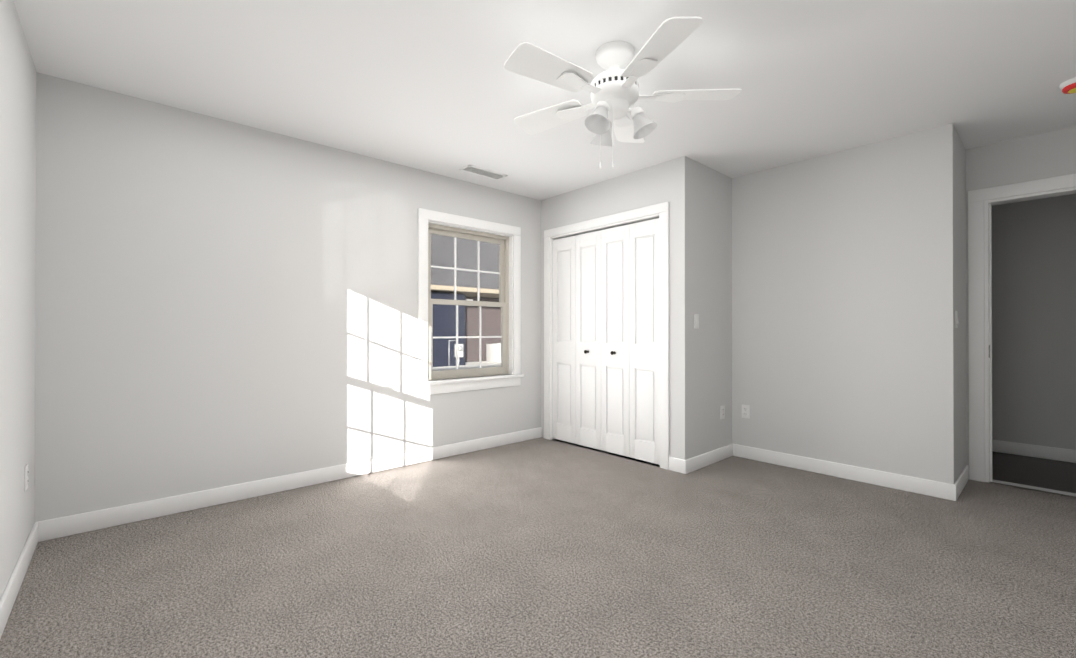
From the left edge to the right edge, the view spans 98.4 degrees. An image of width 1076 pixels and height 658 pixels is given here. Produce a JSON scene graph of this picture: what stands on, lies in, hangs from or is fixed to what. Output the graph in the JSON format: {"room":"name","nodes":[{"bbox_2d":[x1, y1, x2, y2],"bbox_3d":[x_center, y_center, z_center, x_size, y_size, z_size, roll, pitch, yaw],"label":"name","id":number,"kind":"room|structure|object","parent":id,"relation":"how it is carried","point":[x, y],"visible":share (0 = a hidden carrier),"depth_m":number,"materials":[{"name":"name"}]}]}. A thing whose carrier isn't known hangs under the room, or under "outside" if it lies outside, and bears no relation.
{"room":"empty bedroom","nodes":[
{"label":"empty bedroom","id":0,"kind":"room"},
{"bbox_2d":[0,0,35,598],"bbox_3d":[-1.196,-0.072,0.708,0.180,2.540,4.420,0,0,-42],"label":"wall","id":1,"kind":"structure","parent":0,"point":[17,243],"depth_m":1.96,"materials":[{"name":"white paint"}]},
{"bbox_2d":[0,520,43,638],"bbox_3d":[-1.176,1.046,0.829,0.018,0.105,4.260,0,0,-42],"label":"baseboard","id":2,"kind":"structure","parent":1,"relation":"attached to","point":[36,535],"depth_m":1.96,"materials":[{"name":"white wood"}]},
{"bbox_2d":[24,464,28,490],"bbox_3d":[-2.391,0.693,2.173,0.008,0.114,0.070,0,0,-42],"label":"outlet","id":3,"kind":"object","parent":1,"relation":"attached to","point":[26,480],"visible":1,"depth_m":2.16,"materials":[{"name":"white plastic"}]},
{"bbox_2d":[35,72,540,521],"bbox_3d":[-1.039,-0.060,3.904,4.570,2.540,0.120,0,0,-42],"label":"wall","id":4,"kind":"structure","parent":0,"point":[221,303],"depth_m":2.95,"materials":[{"name":"white paint"}]},
{"bbox_2d":[44,427,541,540],"bbox_3d":[-1.272,1.056,3.597,3.520,0.105,0.018,0,0,-42],"label":"baseboard","id":5,"kind":"structure","parent":4,"relation":"attached to","point":[54,528],"depth_m":3.05,"materials":[{"name":"white wood"}]},
{"bbox_2d":[415,208,523,395],"bbox_3d":[-0.615,-0.225,4.255,1.140,1.558,0.163,0,0,-42],"label":"window","id":6,"kind":"structure","parent":4,"relation":"in","point":[503,251],"depth_m":4.26,"materials":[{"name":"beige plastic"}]},
{"bbox_2d":[0,437,1075,657],"bbox_3d":[0.696,1.155,2.487,5.020,0.100,4.300,0,0,-42],"label":"floor carpet","id":7,"kind":"object","parent":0,"point":[541,547],"visible":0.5,"depth_m":2.12,"materials":[{"name":"grey carpet"}]},
{"bbox_2d":[13,0,1075,199],"bbox_3d":[1.915,-1.397,2.047,6.470,0.120,6.840,0,0,-42],"label":"ceiling","id":8,"kind":"structure","parent":0,"point":[434,86],"depth_m":2.41,"materials":[{"name":"white paint"}]},
{"bbox_2d":[459,165,507,179],"bbox_3d":[-0.460,-1.325,3.945,0.400,0.010,0.150,0,0,-42],"label":"ceiling vent","id":9,"kind":"object","parent":8,"relation":"in","point":[482,172],"visible":1,"depth_m":3.93,"materials":[{"name":"white metal"}]},
{"bbox_2d":[504,17,741,168],"bbox_3d":[0.344,-1.043,2.239,1.126,0.586,1.138,0,0,-42],"label":"ceiling fan","id":10,"kind":"object","parent":8,"relation":"hanging from","point":[613,89],"visible":1,"depth_m":2.16,"materials":[{"name":"white"}]},
{"bbox_2d":[1059,77,1075,93],"bbox_3d":[2.912,-1.311,2.500,0.140,0.048,0.140,0,0,-42],"label":"smoke detector","id":11,"kind":"object","parent":8,"relation":"attached to","point":[1068,86],"visible":1,"depth_m":2.50,"materials":[{"name":"white"}]},
{"bbox_2d":[541,156,692,466],"bbox_3d":[0.624,-0.059,4.216,0.120,2.540,1.640,0,0,-42],"label":"wall","id":12,"kind":"structure","parent":0,"point":[671,182],"depth_m":3.65,"materials":[{"name":"white paint"}]},
{"bbox_2d":[553,236,575,443],"bbox_3d":[0.269,0.102,4.578,0.034,1.997,0.311,0,0,-42],"label":"closet door","id":13,"kind":"structure","parent":12,"relation":"in","point":[564,339],"depth_m":4.57,"materials":[{"name":"white wood"}]},
{"bbox_2d":[576,230,600,449],"bbox_3d":[0.462,0.101,4.329,0.081,1.997,0.311,0,0,-42],"label":"closet door","id":14,"kind":"structure","parent":12,"relation":"in","point":[588,339],"depth_m":4.33,"materials":[{"name":"white wood"}]},
{"bbox_2d":[544,202,668,469],"bbox_3d":[0.594,0.054,4.236,0.138,2.115,1.440,0,0,-42],"label":"trim","id":15,"kind":"structure","parent":12,"relation":"attached to","point":[660,211],"depth_m":3.91,"materials":[{"name":"white wood"}]},
{"bbox_2d":[601,224,629,456],"bbox_3d":[0.672,0.100,4.095,0.081,1.997,0.311,0,0,-42],"label":"closet door","id":16,"kind":"structure","parent":12,"relation":"in","point":[615,410],"depth_m":4.10,"materials":[{"name":"white wood"}]},
{"bbox_2d":[629,218,659,464],"bbox_3d":[0.900,0.099,3.877,0.034,1.997,0.311,0,0,-42],"label":"closet door","id":17,"kind":"structure","parent":12,"relation":"in","point":[644,336],"depth_m":3.87,"materials":[{"name":"white wood"}]},
{"bbox_2d":[693,160,731,456],"bbox_3d":[1.422,-0.060,3.912,0.660,2.540,0.120,0,0,-42],"label":"wall","id":18,"kind":"structure","parent":0,"point":[712,288],"depth_m":3.85,"materials":[{"name":"white paint"}]},
{"bbox_2d":[694,314,698,328],"bbox_3d":[1.259,-0.061,3.675,0.070,0.114,0.014,0,0,-42],"label":"light switch","id":19,"kind":"object","parent":18,"relation":"attached to","point":[696,321],"visible":1,"depth_m":3.67,"materials":[{"name":"white plastic"}]},
{"bbox_2d":[680,444,735,473],"bbox_3d":[1.403,1.057,3.799,0.754,0.105,0.018,0,0,-42],"label":"baseboard","id":20,"kind":"structure","parent":18,"relation":"attached to","point":[700,461],"depth_m":3.76,"materials":[{"name":"white wood"}]},
{"bbox_2d":[720,405,724,418],"bbox_3d":[1.576,0.710,3.962,0.070,0.114,0.008,0,0,-42],"label":"outlet","id":21,"kind":"object","parent":18,"relation":"attached to","point":[722,412],"visible":1,"depth_m":3.95,"materials":[{"name":"white plastic"}]},
{"bbox_2d":[732,123,955,483],"bbox_3d":[1.692,-0.059,4.196,0.120,2.540,3.100,0,0,-42],"label":"wall","id":22,"kind":"structure","parent":0,"point":[843,305],"depth_m":3.42,"materials":[{"name":"white paint"}]},
{"bbox_2d":[742,405,749,418],"bbox_3d":[1.785,0.710,3.994,0.008,0.114,0.070,0,0,-42],"label":"outlet","id":23,"kind":"object","parent":22,"relation":"attached to","point":[745,411],"visible":1,"depth_m":3.99,"materials":[{"name":"white plastic"}]},
{"bbox_2d":[736,444,959,500],"bbox_3d":[2.197,1.056,3.533,0.018,0.105,1.474,0,0,-42],"label":"baseboard","id":24,"kind":"structure","parent":22,"relation":"attached to","point":[948,491],"depth_m":3.38,"materials":[{"name":"white wood"}]},
{"bbox_2d":[955,129,966,479],"bbox_3d":[2.978,-0.062,3.349,0.660,2.540,0.120,0,0,-42],"label":"wall","id":25,"kind":"structure","parent":0,"point":[960,240],"depth_m":3.25,"materials":[{"name":"white paint"}]},
{"bbox_2d":[955,311,958,327],"bbox_3d":[2.785,-0.063,3.085,0.070,0.114,0.014,0,0,-42],"label":"light switch","id":26,"kind":"object","parent":25,"relation":"attached to","point":[956,319],"visible":0.98,"depth_m":3.07,"materials":[{"name":"white plastic"}]},
{"bbox_2d":[955,465,968,493],"bbox_3d":[2.934,1.055,3.215,0.620,0.105,0.014,0,0,-42],"label":"baseboard","id":27,"kind":"structure","parent":25,"relation":"attached to","point":[963,478],"depth_m":3.22,"materials":[{"name":"white wood"}]},
{"bbox_2d":[965,126,1075,497],"bbox_3d":[3.661,-0.064,2.994,0.120,2.540,1.320,0,0,-42],"label":"wall","id":28,"kind":"structure","parent":0,"point":[1050,154],"depth_m":3.26,"materials":[{"name":"white paint"}]},
{"bbox_2d":[968,174,1075,482],"bbox_3d":[3.561,0.044,3.106,0.156,2.125,0.990,0,0,-42],"label":"door frame","id":29,"kind":"structure","parent":28,"relation":"attached to","point":[981,202],"depth_m":3.38,"materials":[{"name":"white wood"}]},
{"bbox_2d":[991,194,1075,462],"bbox_3d":[4.542,-0.060,3.869,0.120,2.540,6.040,0,0,-42],"label":"wall","id":30,"kind":"structure","parent":0,"point":[1034,322],"depth_m":4.03,"materials":[{"name":"white paint"}]},
{"bbox_2d":[992,440,1075,462],"bbox_3d":[4.493,1.057,3.820,0.014,0.105,5.800,0,0,-42],"label":"baseboard","id":31,"kind":"structure","parent":30,"relation":"attached to","point":[1054,453],"depth_m":4.02,"materials":[{"name":"white wood"}]},
{"bbox_2d":[992,452,1075,492],"bbox_3d":[4.048,1.160,3.419,1.210,0.096,5.800,0,0,-42],"label":"floor","id":32,"kind":"structure","parent":0,"point":[1041,473],"depth_m":3.63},
{"label":"outside","id":33,"kind":"structure","parent":0,"visible":0},
{"bbox_2d":[433,361,500,370],"bbox_3d":[-12.187,1.437,24.257,75.000,0.200,44.700,0,0,-42],"label":"ground","id":34,"kind":"structure","parent":33,"point":[486,364],"depth_m":16.18,"materials":[{"name":"white snow"}]},
{"bbox_2d":[431,292,500,366],"bbox_3d":[-1.383,0.017,18.986,20.000,2.600,1.600,0,0,-42],"label":"wall","id":35,"kind":"structure","parent":34,"relation":"on","point":[488,327],"depth_m":16.73,"materials":[{"name":"blue"}]},
{"bbox_2d":[448,340,455,365],"bbox_3d":[-3.025,0.848,16.362,0.288,0.918,0.036,0,0,-42],"label":"pipe","id":36,"kind":"object","parent":35,"relation":"attached to","point":[449,340],"depth_m":16.27,"materials":[{"name":"grey metal"}]},
{"bbox_2d":[455,344,462,365],"bbox_3d":[-2.779,0.922,16.498,0.300,0.770,0.225,0,0,-42],"label":"meter box","id":37,"kind":"object","parent":35,"relation":"attached to","point":[460,352],"depth_m":16.46,"materials":[{"name":"grey plastic"}]},
{"bbox_2d":[431,234,498,297],"bbox_3d":[-3.546,-4.195,21.406,24.000,5.801,9.032,0,0,-42],"label":"neighbor roof","id":38,"kind":"structure","parent":35,"relation":"on","point":[468,279],"depth_m":17.99,"materials":[{"name":"grey"}]},
{"bbox_2d":[486,343,500,361],"bbox_3d":[-1.568,0.943,18.777,0.750,0.745,0.757,0,0,-42],"label":"air conditioner unit","id":39,"kind":"object","parent":34,"relation":"on","point":[495,352],"depth_m":18.44,"materials":[{"name":"grey"}]}
]}

